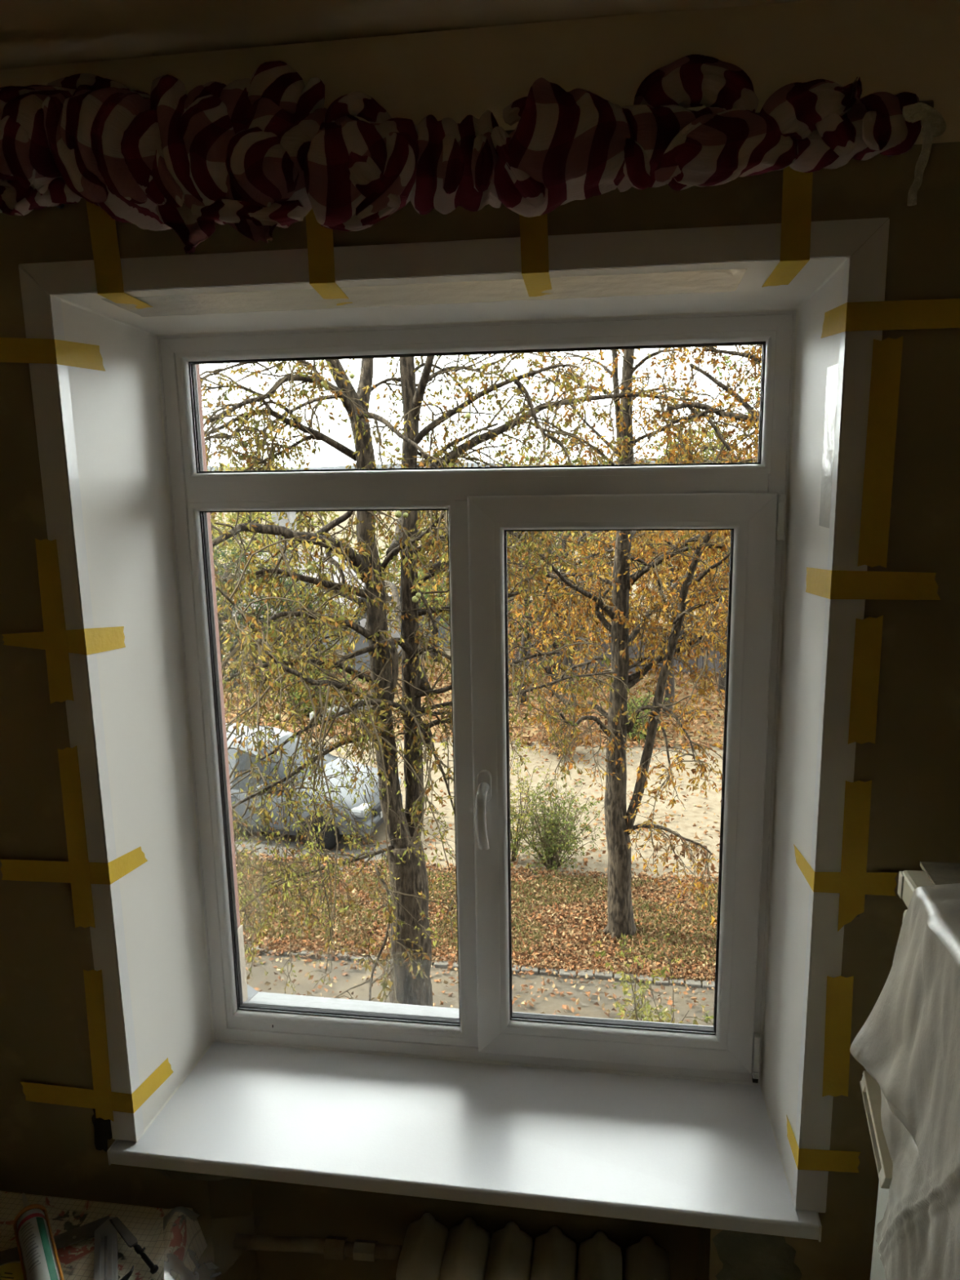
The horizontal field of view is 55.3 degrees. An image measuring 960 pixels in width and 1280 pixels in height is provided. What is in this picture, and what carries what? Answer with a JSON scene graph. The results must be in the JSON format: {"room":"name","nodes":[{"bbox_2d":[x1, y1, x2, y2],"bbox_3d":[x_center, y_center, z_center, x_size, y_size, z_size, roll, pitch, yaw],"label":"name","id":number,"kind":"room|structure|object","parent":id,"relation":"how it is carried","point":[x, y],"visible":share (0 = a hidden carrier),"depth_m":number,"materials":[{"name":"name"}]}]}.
{"room":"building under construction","nodes":[
{"label":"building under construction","id":0,"kind":"room"},
{"bbox_2d":[195,364,239,928],"bbox_3d":[0.372,0.722,2.081,16.000,9.560,0.078,1,11,8],"label":"wall","id":1,"kind":"structure","parent":0,"point":[197,369],"depth_m":2.12,"materials":[{"name":"paint"}]},
{"bbox_2d":[237,924,248,1002],"bbox_3d":[-0.605,0.156,2.115,0.008,1.610,0.084,1,11,8],"label":"trim","id":2,"kind":"structure","parent":1,"relation":"attached to","point":[240,930],"depth_m":2.27,"materials":[{"name":"white plastic"}]},
{"bbox_2d":[245,983,459,1017],"bbox_3d":[-0.013,0.923,2.198,1.243,0.104,0.159,1,11,8],"label":"sill","id":3,"kind":"structure","parent":1,"relation":"attached to","point":[257,997],"depth_m":2.29,"materials":[{"name":"white metal"}]},
{"bbox_2d":[0,0,810,69],"bbox_3d":[-0.873,-0.662,0.163,3.870,0.018,3.470,1,11,8],"label":"ceiling","id":4,"kind":"structure","parent":0,"point":[33,33],"depth_m":1.33,"materials":[{"name":"paint"}]},
{"bbox_2d":[0,142,959,1279],"bbox_3d":[-0.622,0.524,1.942,3.870,2.616,0.403,1,11,8],"label":"wall","id":5,"kind":"structure","parent":0,"point":[913,764],"depth_m":1.55,"materials":[{"name":"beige paint"}]},
{"bbox_2d":[0,337,105,371],"bbox_3d":[-0.776,-0.505,1.625,0.155,0.050,0.142,1,11,8],"label":"tape","id":6,"kind":"object","parent":5,"relation":"attached to","point":[22,350],"visible":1,"depth_m":1.56,"materials":[{"name":"yellow paper"}]},
{"bbox_2d":[35,538,73,703],"bbox_3d":[-0.765,-0.031,1.644,0.047,0.302,0.001,1,11,8],"label":"tape","id":7,"kind":"object","parent":5,"relation":"attached to","point":[60,682],"visible":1,"depth_m":1.64,"materials":[{"name":"yellow paper"}]},
{"bbox_2d":[1,626,125,655],"bbox_3d":[-0.776,-0.004,1.716,0.168,0.059,0.125,1,11,8],"label":"tape","id":8,"kind":"object","parent":5,"relation":"attached to","point":[86,642],"visible":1,"depth_m":1.66,"materials":[{"name":"yellow paper"}]},
{"bbox_2d":[0,846,147,884],"bbox_3d":[-0.798,0.432,1.810,0.230,0.056,0.132,1,11,8],"label":"tape","id":9,"kind":"object","parent":5,"relation":"attached to","point":[109,873],"visible":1,"depth_m":1.75,"materials":[{"name":"yellow paper"}]},
{"bbox_2d":[17,265,135,1141],"bbox_3d":[-0.730,0.191,1.688,0.051,1.664,0.008,1,11,8],"label":"trim","id":10,"kind":"structure","parent":5,"relation":"attached to","point":[35,300],"depth_m":1.66,"materials":[{"name":"white plastic"}]},
{"bbox_2d":[57,746,95,928],"bbox_3d":[-0.759,0.374,1.724,0.044,0.367,0.001,1,11,8],"label":"tape","id":11,"kind":"object","parent":5,"relation":"attached to","point":[80,879],"visible":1,"depth_m":1.72,"materials":[{"name":"yellow paper"}]},
{"bbox_2d":[20,1057,173,1113],"bbox_3d":[-0.795,0.912,1.917,0.247,0.068,0.154,1,11,8],"label":"tape","id":12,"kind":"object","parent":5,"relation":"attached to","point":[34,1092],"visible":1,"depth_m":1.85,"materials":[{"name":"yellow paper"}]},
{"bbox_2d":[83,969,113,1121],"bbox_3d":[-0.751,0.801,1.807,0.047,0.335,0.001,1,11,8],"label":"tape","id":13,"kind":"object","parent":5,"relation":"attached to","point":[93,980],"visible":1,"depth_m":1.81,"materials":[{"name":"yellow paper"}]},
{"bbox_2d":[85,200,152,310],"bbox_3d":[-0.607,-0.666,1.557,0.057,0.183,0.121,1,11,8],"label":"tape","id":14,"kind":"object","parent":5,"relation":"attached to","point":[104,237],"visible":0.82,"depth_m":1.50,"materials":[{"name":"yellow paper"}]},
{"bbox_2d":[48,294,214,1142],"bbox_3d":[-0.677,0.186,1.847,0.011,1.618,0.334,1,11,11],"label":"window reveal","id":15,"kind":"structure","parent":5,"relation":"attached to","point":[113,421],"depth_m":1.82,"materials":[{"name":"white plastic"}]},
{"bbox_2d":[52,257,848,336],"bbox_3d":[-0.063,-0.593,1.603,1.276,0.034,0.326,1,11,8],"label":"window reveal","id":16,"kind":"structure","parent":5,"relation":"attached to","point":[722,287],"depth_m":1.59,"materials":[{"name":"white paint"}]},
{"bbox_2d":[18,217,888,295],"bbox_3d":[-0.088,-0.595,1.434,1.376,0.051,0.008,1,11,8],"label":"trim","id":17,"kind":"structure","parent":5,"relation":"attached to","point":[841,237],"depth_m":1.42,"materials":[{"name":"white plastic"}]},
{"bbox_2d":[106,1041,822,1242],"bbox_3d":[-0.041,1.005,1.899,1.358,0.040,0.365,1,11,8],"label":"window sill","id":18,"kind":"structure","parent":5,"relation":"attached to","point":[679,1152],"depth_m":1.85,"materials":[{"name":"white plastic"}]},
{"bbox_2d":[250,1178,698,1279],"bbox_3d":[-0.023,1.411,2.042,0.985,0.815,0.376,1,11,8],"label":"wall niche","id":19,"kind":"object","parent":5,"relation":"in","point":[279,1208],"visible":0.13,"depth_m":2.04,"materials":[{"name":"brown paint"}]},
{"bbox_2d":[233,1213,670,1279],"bbox_3d":[-0.123,1.533,1.971,1.034,0.608,0.132,1,11,8],"label":"radiator","id":20,"kind":"object","parent":19,"relation":"in","point":[428,1251],"visible":0.92,"depth_m":1.88,"materials":[{"name":"metal"}]},
{"bbox_2d":[156,310,795,1085],"bbox_3d":[-0.026,0.173,1.912,1.250,1.596,0.150,1,11,8],"label":"window","id":21,"kind":"structure","parent":5,"relation":"in","point":[748,500],"depth_m":1.88,"materials":[{"name":"white plastic"}]},
{"bbox_2d":[761,165,813,287],"bbox_3d":[0.473,-0.643,1.414,0.046,0.159,0.154,1,11,8],"label":"tape","id":22,"kind":"object","parent":5,"relation":"attached to","point":[797,195],"visible":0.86,"depth_m":1.34,"materials":[{"name":"yellow paper"}]},
{"bbox_2d":[760,256,851,1211],"bbox_3d":[0.578,0.202,1.660,0.011,1.622,0.334,0,11,6],"label":"window reveal","id":23,"kind":"structure","parent":5,"relation":"attached to","point":[819,364],"depth_m":1.64,"materials":[{"name":"white paint"}]},
{"bbox_2d":[786,1114,860,1173],"bbox_3d":[0.624,0.914,1.674,0.108,0.050,0.100,1,11,8],"label":"tape","id":24,"kind":"object","parent":5,"relation":"attached to","point":[805,1158],"visible":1,"depth_m":1.63,"materials":[{"name":"yellow paper"}]},
{"bbox_2d":[822,975,853,1097],"bbox_3d":[0.615,0.683,1.577,0.047,0.235,0.001,1,11,8],"label":"tape","id":25,"kind":"object","parent":5,"relation":"attached to","point":[839,993],"visible":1,"depth_m":1.58,"materials":[{"name":"yellow paper"}]},
{"bbox_2d":[796,218,889,1213],"bbox_3d":[0.582,0.209,1.493,0.051,1.671,0.008,1,11,8],"label":"trim","id":26,"kind":"structure","parent":5,"relation":"attached to","point":[868,273],"depth_m":1.47,"materials":[{"name":"white plastic"}]},
{"bbox_2d":[793,844,897,896],"bbox_3d":[0.631,0.390,1.596,0.136,0.047,0.152,1,11,8],"label":"tape","id":27,"kind":"object","parent":5,"relation":"attached to","point":[877,883],"visible":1,"depth_m":1.52,"materials":[{"name":"yellow paper"}]},
{"bbox_2d":[837,780,871,931],"bbox_3d":[0.617,0.358,1.512,0.042,0.270,0.001,1,11,8],"label":"tape","id":28,"kind":"object","parent":5,"relation":"attached to","point":[857,802],"visible":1,"depth_m":1.51,"materials":[{"name":"yellow paper"}]},
{"bbox_2d":[848,615,883,743],"bbox_3d":[0.612,0.064,1.454,0.042,0.211,0.001,1,11,8],"label":"tape","id":29,"kind":"object","parent":5,"relation":"attached to","point":[868,631],"visible":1,"depth_m":1.45,"materials":[{"name":"yellow paper"}]},
{"bbox_2d":[805,567,940,599],"bbox_3d":[0.639,-0.096,1.503,0.170,0.057,0.163,1,11,8],"label":"tape","id":30,"kind":"object","parent":5,"relation":"attached to","point":[828,584],"visible":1,"depth_m":1.43,"materials":[{"name":"yellow paper"}]},
{"bbox_2d":[857,336,902,568],"bbox_3d":[0.605,-0.280,1.387,0.044,0.343,0.001,1,11,8],"label":"tape","id":31,"kind":"object","parent":5,"relation":"attached to","point":[886,353],"visible":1,"depth_m":1.39,"materials":[{"name":"yellow paper"}]},
{"bbox_2d":[820,298,959,338],"bbox_3d":[0.645,-0.493,1.414,0.198,0.046,0.146,1,11,8],"label":"tape","id":32,"kind":"object","parent":5,"relation":"attached to","point":[940,313],"visible":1,"depth_m":1.35,"materials":[{"name":"yellow paper"}]},
{"bbox_2d":[0,0,959,198],"bbox_3d":[-0.646,-0.858,1.673,3.870,0.199,0.397,1,11,8],"label":"wall","id":33,"kind":"structure","parent":0,"point":[895,47],"depth_m":1.34,"materials":[{"name":"beige paint"}]},
{"bbox_2d":[306,208,352,306],"bbox_3d":[-0.247,-0.640,1.529,0.044,0.135,0.167,0,11,3],"label":"tape","id":34,"kind":"object","parent":33,"relation":"attached to","point":[319,238],"visible":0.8,"depth_m":1.45,"materials":[{"name":"yellow paper"}]},
{"bbox_2d":[55,100,933,208],"bbox_3d":[-0.143,-0.708,1.364,1.504,0.037,0.115,1,11,8],"label":"curtain rod","id":35,"kind":"object","parent":33,"relation":"attached to","point":[931,103],"visible":0.12,"depth_m":1.23,"materials":[{"name":"brown"}]},
{"bbox_2d":[0,54,922,254],"bbox_3d":[-0.113,-0.706,1.307,1.403,0.282,0.180,1,11,8],"label":"curtain","id":36,"kind":"object","parent":35,"relation":"hanging from","point":[255,156],"visible":1,"depth_m":1.26,"materials":[{"name":"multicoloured fabric"}]},
{"bbox_2d":[902,102,946,205],"bbox_3d":[0.568,-0.625,1.179,0.054,0.122,0.014,1,11,8],"label":"cord","id":37,"kind":"object","parent":36,"relation":"hanging from","point":[930,117],"visible":1,"depth_m":1.17,"materials":[{"name":"beige fabric"}]},
{"bbox_2d":[519,213,552,297],"bbox_3d":[0.094,-0.635,1.477,0.046,0.133,0.161,1,11,8],"label":"tape","id":38,"kind":"object","parent":33,"relation":"attached to","point":[533,230],"visible":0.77,"depth_m":1.41,"materials":[{"name":"yellow paper"}]},
{"bbox_3d":[-0.824,2.153,0.716,3.870,0.100,3.470,1,11,8],"label":"floor","id":39,"kind":"structure","parent":0,"visible":0},
{"bbox_2d":[859,870,933,1279],"bbox_3d":[0.862,1.170,1.162,0.624,1.620,0.628,1,11,8],"label":"dryer","id":40,"kind":"object","parent":39,"relation":"on","point":[908,881],"visible":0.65,"depth_m":1.35,"materials":[{"name":"white metal"}]},
{"bbox_2d":[849,883,959,1279],"bbox_3d":[0.673,0.662,1.041,0.354,0.596,0.577,1,11,8],"label":"cloth","id":41,"kind":"object","parent":40,"relation":"on","point":[908,1042],"visible":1,"depth_m":1.17,"materials":[{"name":"white fabric"}]},
{"bbox_2d":[920,861,959,884],"bbox_3d":[0.694,0.335,1.225,0.166,0.006,0.161,1,11,8],"label":"folded cloth","id":42,"kind":"object","parent":40,"relation":"on","point":[939,873],"visible":0.6,"depth_m":1.28,"materials":[{"name":"grey fabric"}]},
{"bbox_3d":[-1.198,1.566,1.592,1.158,0.727,0.786,1,11,8],"label":"table","id":43,"kind":"object","parent":39,"relation":"on","visible":0},
{"bbox_2d":[0,1191,207,1279],"bbox_3d":[-1.195,1.232,1.522,1.196,0.106,0.800,1,11,8],"label":"oilcloth","id":44,"kind":"object","parent":43,"relation":"on","point":[173,1239],"visible":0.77,"depth_m":1.77,"materials":[{"name":"plastic"}]},
{"bbox_2d":[0,1261,27,1279],"bbox_3d":[-0.855,1.161,1.652,0.080,0.022,0.080,1,11,8],"label":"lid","id":45,"kind":"object","parent":44,"relation":"on","point":[12,1270],"visible":0.79,"depth_m":1.67,"materials":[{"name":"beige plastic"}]},
{"bbox_2d":[13,1192,64,1279],"bbox_3d":[-0.793,1.137,1.659,0.060,0.060,0.393,-8,13,-33],"label":"tube","id":46,"kind":"object","parent":44,"relation":"on","point":[29,1224],"visible":1,"depth_m":1.69,"materials":[{"name":"grey plastic"}]},
{"bbox_2d":[0,1215,118,1279],"bbox_3d":[-0.780,1.161,1.651,0.243,0.020,0.240,-6,12,-23],"label":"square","id":47,"kind":"object","parent":44,"relation":"on","point":[105,1242],"visible":0.81,"depth_m":1.73,"materials":[{"name":"metal"}]},
{"bbox_2d":[120,1265,133,1279],"bbox_3d":[-0.642,1.160,1.670,0.013,0.017,0.035,7,13,34],"label":"hook","id":48,"kind":"object","parent":44,"relation":"on","point":[126,1276],"visible":1,"depth_m":1.67,"materials":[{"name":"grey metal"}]},
{"bbox_2d":[110,1216,158,1274],"bbox_3d":[-0.654,1.140,1.725,0.156,0.026,0.020,8,15,40],"label":"knife","id":49,"kind":"object","parent":44,"relation":"on","point":[130,1239],"visible":1,"depth_m":1.72,"materials":[{"name":"metal"}]},
{"label":"outside","id":50,"kind":"structure","parent":0,"visible":0},
{"bbox_2d":[211,510,726,985],"bbox_3d":[21.504,-23.511,148.641,240.000,0.270,299.850,1,11,8],"label":"ground","id":51,"kind":"structure","parent":50,"point":[344,531],"depth_m":79.03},
{"bbox_2d":[208,470,321,657],"bbox_3d":[-7.893,-2.500,27.353,6.113,6.488,6.201,-4,12,-17],"label":"tree","id":52,"kind":"object","parent":51,"relation":"on","point":[245,513],"visible":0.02,"depth_m":27.60,"materials":[{"name":"green plant"}]},
{"bbox_2d":[213,533,321,689],"bbox_3d":[-6.577,-0.414,23.597,4.201,4.514,4.806,6,13,30],"label":"tree","id":53,"kind":"object","parent":51,"relation":"on","point":[224,667],"visible":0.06,"depth_m":23.85,"materials":[{"name":"green plant"}]},
{"bbox_2d":[207,448,355,563],"bbox_3d":[-9.443,-4.804,38.203,7.913,6.867,7.240,-9,14,-36],"label":"tree","id":54,"kind":"object","parent":51,"relation":"on","point":[305,513],"visible":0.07,"depth_m":37.44,"materials":[{"name":"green plant"}]},
{"bbox_2d":[231,511,365,649],"bbox_3d":[-5.735,-2.320,31.160,4.488,4.526,5.622,1,11,8],"label":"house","id":55,"kind":"structure","parent":51,"relation":"on","point":[300,563],"depth_m":30.05,"materials":[{"name":"stone"}]},
{"bbox_2d":[248,545,366,673],"bbox_3d":[-4.714,-0.762,25.684,4.155,4.048,3.392,1,11,12],"label":"tree","id":56,"kind":"object","parent":51,"relation":"on","point":[344,642],"visible":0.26,"depth_m":25.37,"materials":[{"name":"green plant"}]},
{"bbox_2d":[266,655,360,716],"bbox_3d":[-3.825,1.190,21.336,1.745,1.580,1.836,3,12,20],"label":"bush","id":57,"kind":"object","parent":51,"relation":"on","point":[294,692],"visible":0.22,"depth_m":21.19,"materials":[{"name":"green plant"}]},
{"bbox_2d":[341,604,400,671],"bbox_3d":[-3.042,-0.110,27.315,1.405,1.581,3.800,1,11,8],"label":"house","id":58,"kind":"structure","parent":51,"relation":"on","point":[360,644],"depth_m":25.70,"materials":[{"name":"stone"}]},
{"bbox_2d":[377,510,449,662],"bbox_3d":[-1.201,-2.045,26.241,4.153,5.731,4.328,1,11,8],"label":"tree","id":59,"kind":"object","parent":51,"relation":"on","point":[430,634],"visible":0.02,"depth_m":26.59,"materials":[{"name":"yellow plant"}]},
{"bbox_2d":[207,457,690,471],"bbox_3d":[37.248,-46.680,252.378,320.000,6.589,35.000,1,11,8],"label":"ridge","id":60,"kind":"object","parent":51,"relation":"on","point":[453,463],"visible":0.03,"depth_m":245.22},
{"bbox_2d":[384,548,533,645],"bbox_3d":[-0.609,-1.727,31.787,4.688,2.945,6.115,1,11,8],"label":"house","id":61,"kind":"structure","parent":51,"relation":"on","point":[421,635],"depth_m":29.37,"materials":[{"name":"stone"}]},
{"bbox_2d":[199,347,739,1008],"bbox_3d":[-0.713,-0.310,8.778,6.797,9.158,5.258,-11,15,-41],"label":"tree","id":62,"kind":"object","parent":51,"relation":"on","point":[407,924],"visible":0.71,"depth_m":7.71,"materials":[{"name":"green plant"}]},
{"bbox_2d":[224,645,723,890],"bbox_3d":[2.038,1.929,20.123,80.000,0.020,16.750,1,11,8],"label":"dirt road","id":63,"kind":"structure","parent":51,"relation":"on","point":[638,842],"depth_m":15.80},
{"bbox_2d":[234,839,390,874],"bbox_3d":[-6.035,3.205,14.228,9.800,0.001,1.128,1,11,8],"label":"pad","id":64,"kind":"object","parent":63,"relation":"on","point":[260,846],"visible":0.16,"depth_m":13.95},
{"bbox_2d":[225,723,402,851],"bbox_3d":[-3.450,2.253,14.973,4.176,1.516,2.160,3,12,18],"label":"car","id":65,"kind":"object","parent":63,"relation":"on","point":[273,821],"visible":0.29,"depth_m":14.13,"materials":[{"name":"silver metal"}]},
{"bbox_2d":[256,784,268,795],"bbox_3d":[-3.288,2.258,13.860,0.140,0.130,0.180,3,12,17],"label":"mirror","id":66,"kind":"object","parent":65,"relation":"attached to","point":[258,788],"depth_m":13.80,"materials":[{"name":"silver metal"}]},
{"bbox_2d":[372,802,381,816],"bbox_3d":[-1.493,2.558,14.403,0.065,0.130,0.840,3,12,17],"label":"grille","id":67,"kind":"object","parent":65,"relation":"attached to","point":[377,808],"depth_m":14.07,"materials":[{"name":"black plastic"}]},
{"bbox_2d":[221,662,724,749],"bbox_3d":[1.377,1.425,22.361,26.294,0.294,7.295,1,11,8],"label":"fallen leaves","id":68,"kind":"object","parent":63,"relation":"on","point":[672,743],"visible":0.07,"depth_m":21.03,"materials":[{"name":"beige plant"}]},
{"bbox_2d":[222,653,724,746],"bbox_3d":[2.482,1.333,23.052,44.000,0.041,8.948,1,11,8],"label":"strip","id":69,"kind":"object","parent":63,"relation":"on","point":[652,686],"visible":0.06,"depth_m":21.79,"materials":[{"name":"soil"}]},
{"bbox_2d":[309,699,371,723],"bbox_3d":[-3.135,1.622,21.363,0.261,0.280,2.019,8,15,40],"label":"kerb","id":70,"kind":"object","parent":69,"relation":"on","point":[351,702],"visible":0.16,"depth_m":21.40,"materials":[{"name":"grey"}]},
{"bbox_2d":[233,738,721,881],"bbox_3d":[0.408,2.711,16.032,10.128,0.182,6.136,1,11,8],"label":"fallen leaves","id":71,"kind":"object","parent":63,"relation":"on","point":[585,860],"visible":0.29,"depth_m":14.23,"materials":[{"name":"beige plant"}]},
{"bbox_2d":[509,728,553,862],"bbox_3d":[0.493,2.330,13.116,1.119,1.994,1.700,0,11,5],"label":"bush","id":72,"kind":"object","parent":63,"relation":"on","point":[513,855],"visible":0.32,"depth_m":13.19,"materials":[{"name":"green plant"}]},
{"bbox_2d":[240,867,717,983],"bbox_3d":[0.772,3.581,11.768,28.000,0.043,3.030,1,11,8],"label":"grass strip","id":73,"kind":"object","parent":51,"relation":"on","point":[686,885],"visible":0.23,"depth_m":12.01,"materials":[{"name":"plant"}]},
{"bbox_2d":[235,853,718,981],"bbox_3d":[0.781,3.525,11.841,13.135,0.140,2.743,1,11,8],"label":"fallen leaves","id":74,"kind":"object","parent":73,"relation":"on","point":[568,954],"visible":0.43,"depth_m":11.57,"materials":[{"name":"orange plant"}]},
{"bbox_2d":[244,952,714,1026],"bbox_3d":[0.052,4.540,7.012,24.000,0.019,7.820,1,11,8],"label":"path","id":75,"kind":"structure","parent":51,"relation":"on","point":[588,1009],"depth_m":10.23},
{"bbox_2d":[244,949,714,1022],"bbox_3d":[-0.563,3.991,9.625,8.086,0.150,2.327,1,11,8],"label":"fallen leaves","id":76,"kind":"object","parent":75,"relation":"on","point":[450,964],"visible":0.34,"depth_m":10.27,"materials":[{"name":"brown plant"}]},
{"bbox_2d":[591,933,713,1026],"bbox_3d":[1.360,3.355,7.517,1.052,2.066,1.189,8,14,38],"label":"sapling","id":77,"kind":"object","parent":75,"relation":"on","point":[641,1010],"visible":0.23,"depth_m":7.67,"materials":[{"name":"green plant"}]},
{"bbox_2d":[703,1009,713,1025],"bbox_3d":[2.258,3.443,7.812,0.786,1.748,0.936,-2,11,-7],"label":"sapling","id":78,"kind":"object","parent":75,"relation":"on","point":[707,1015],"visible":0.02,"depth_m":7.81,"materials":[{"name":"green plant"}]},
{"bbox_2d":[244,944,715,990],"bbox_3d":[1.009,3.834,10.502,9.642,0.114,0.168,1,11,10],"label":"curb","id":79,"kind":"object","parent":51,"relation":"on","point":[563,974],"depth_m":10.48,"materials":[{"name":"concrete"}]},
{"bbox_2d":[377,431,596,615],"bbox_3d":[0.580,-2.344,25.216,6.671,6.700,6.496,2,11,13],"label":"tree","id":80,"kind":"object","parent":51,"relation":"on","point":[421,590],"visible":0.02,"depth_m":24.27,"materials":[{"name":"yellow plant"}]},
{"bbox_2d":[396,448,635,704],"bbox_3d":[1.472,-1.304,21.037,5.667,6.274,5.710,7,13,34],"label":"tree","id":81,"kind":"object","parent":51,"relation":"on","point":[526,570],"visible":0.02,"depth_m":20.89,"materials":[{"name":"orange plant"}]},
{"bbox_2d":[448,557,640,693],"bbox_3d":[1.812,-0.106,23.705,5.174,4.189,3.806,1,11,8],"label":"tree","id":82,"kind":"object","parent":51,"relation":"on","point":[535,633],"visible":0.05,"depth_m":23.36,"materials":[{"name":"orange plant"}]},
{"bbox_2d":[510,774,604,877],"bbox_3d":[1.026,2.571,13.157,1.601,1.587,1.560,4,12,24],"label":"bush","id":83,"kind":"object","parent":51,"relation":"on","point":[559,842],"visible":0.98,"depth_m":12.97,"materials":[{"name":"green plant"}]},
{"bbox_2d":[518,691,605,759],"bbox_3d":[1.591,1.725,18.151,1.632,1.294,1.583,6,13,30],"label":"bush","id":84,"kind":"object","parent":51,"relation":"on","point":[557,724],"visible":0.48,"depth_m":18.00,"materials":[{"name":"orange plant"}]},
{"bbox_2d":[384,346,759,938],"bbox_3d":[1.773,-0.938,11.123,5.960,9.547,4.662,-10,14,-38],"label":"tree","id":85,"kind":"object","parent":51,"relation":"on","point":[619,821],"visible":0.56,"depth_m":10.53,"materials":[{"name":"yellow plant"}]},
{"bbox_2d":[514,448,705,632],"bbox_3d":[3.872,-2.892,28.620,6.874,6.245,6.644,1,11,8],"label":"tree","id":86,"kind":"object","parent":51,"relation":"on","point":[608,543],"visible":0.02,"depth_m":28.30,"materials":[{"name":"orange plant"}]},
{"bbox_2d":[506,454,718,724],"bbox_3d":[2.101,-1.087,20.055,5.473,6.121,4.472,7,14,37],"label":"tree","id":87,"kind":"object","parent":51,"relation":"on","point":[565,612],"visible":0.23,"depth_m":19.51,"materials":[{"name":"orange plant"}]},
{"bbox_2d":[508,632,719,674],"bbox_3d":[8.837,0.416,24.332,18.000,1.288,0.140,1,11,8],"label":"fence","id":88,"kind":"object","parent":51,"relation":"on","point":[651,645],"visible":0.02,"depth_m":24.98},
{"bbox_2d":[602,689,667,743],"bbox_3d":[3.276,1.550,19.114,1.258,1.226,1.331,-6,12,-25],"label":"bush","id":89,"kind":"object","parent":51,"relation":"on","point":[637,732],"visible":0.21,"depth_m":18.94,"materials":[{"name":"green plant"}]},
{"bbox_2d":[558,444,729,715],"bbox_3d":[4.071,-1.293,20.753,4.550,6.238,5.648,-5,12,-17],"label":"tree","id":90,"kind":"object","parent":51,"relation":"on","point":[670,700],"visible":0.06,"depth_m":20.10,"materials":[{"name":"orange plant"}]},
{"bbox_2d":[600,448,730,693],"bbox_3d":[6.287,-1.988,22.735,5.659,6.682,5.562,-11,15,-40],"label":"tree","id":91,"kind":"object","parent":51,"relation":"on","point":[722,686],"visible":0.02,"depth_m":22.70,"materials":[{"name":"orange plant"}]},
{"bbox_2d":[623,344,761,679],"bbox_3d":[3.607,-0.146,9.096,4.646,8.576,3.706,1,11,8],"label":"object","id":92,"kind":"object","parent":51,"relation":"on","point":[717,412],"visible":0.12,"depth_m":8.55,"materials":[{"name":"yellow plant"}]},
{"bbox_2d":[640,432,755,634],"bbox_3d":[7.853,-3.494,29.933,6.752,6.866,8.007,1,11,8],"label":"tree","id":93,"kind":"object","parent":51,"relation":"on","point":[669,438],"visible":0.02,"depth_m":30.17,"materials":[{"name":"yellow plant"}]},
{"bbox_2d":[676,421,755,564],"bbox_3d":[9.134,-4.106,32.318,5.352,7.097,6.233,-8,13,-31],"label":"tree","id":94,"kind":"object","parent":51,"relation":"on","point":[695,428],"visible":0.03,"depth_m":31.85,"materials":[{"name":"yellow plant"}]},
{"bbox_2d":[708,345,762,439],"bbox_3d":[10.799,-6.187,30.243,6.754,11.979,7.201,1,11,8],"label":"tree","id":95,"kind":"object","parent":51,"relation":"on","point":[722,371],"visible":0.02,"depth_m":29.95,"materials":[{"name":"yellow plant"}]},
{"bbox_2d":[725,344,762,462],"bbox_3d":[8.665,-2.925,21.515,6.083,8.952,5.093,1,11,8],"label":"tree","id":96,"kind":"object","parent":51,"relation":"on","point":[761,344],"visible":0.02,"depth_m":21.41,"materials":[{"name":"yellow plant"}]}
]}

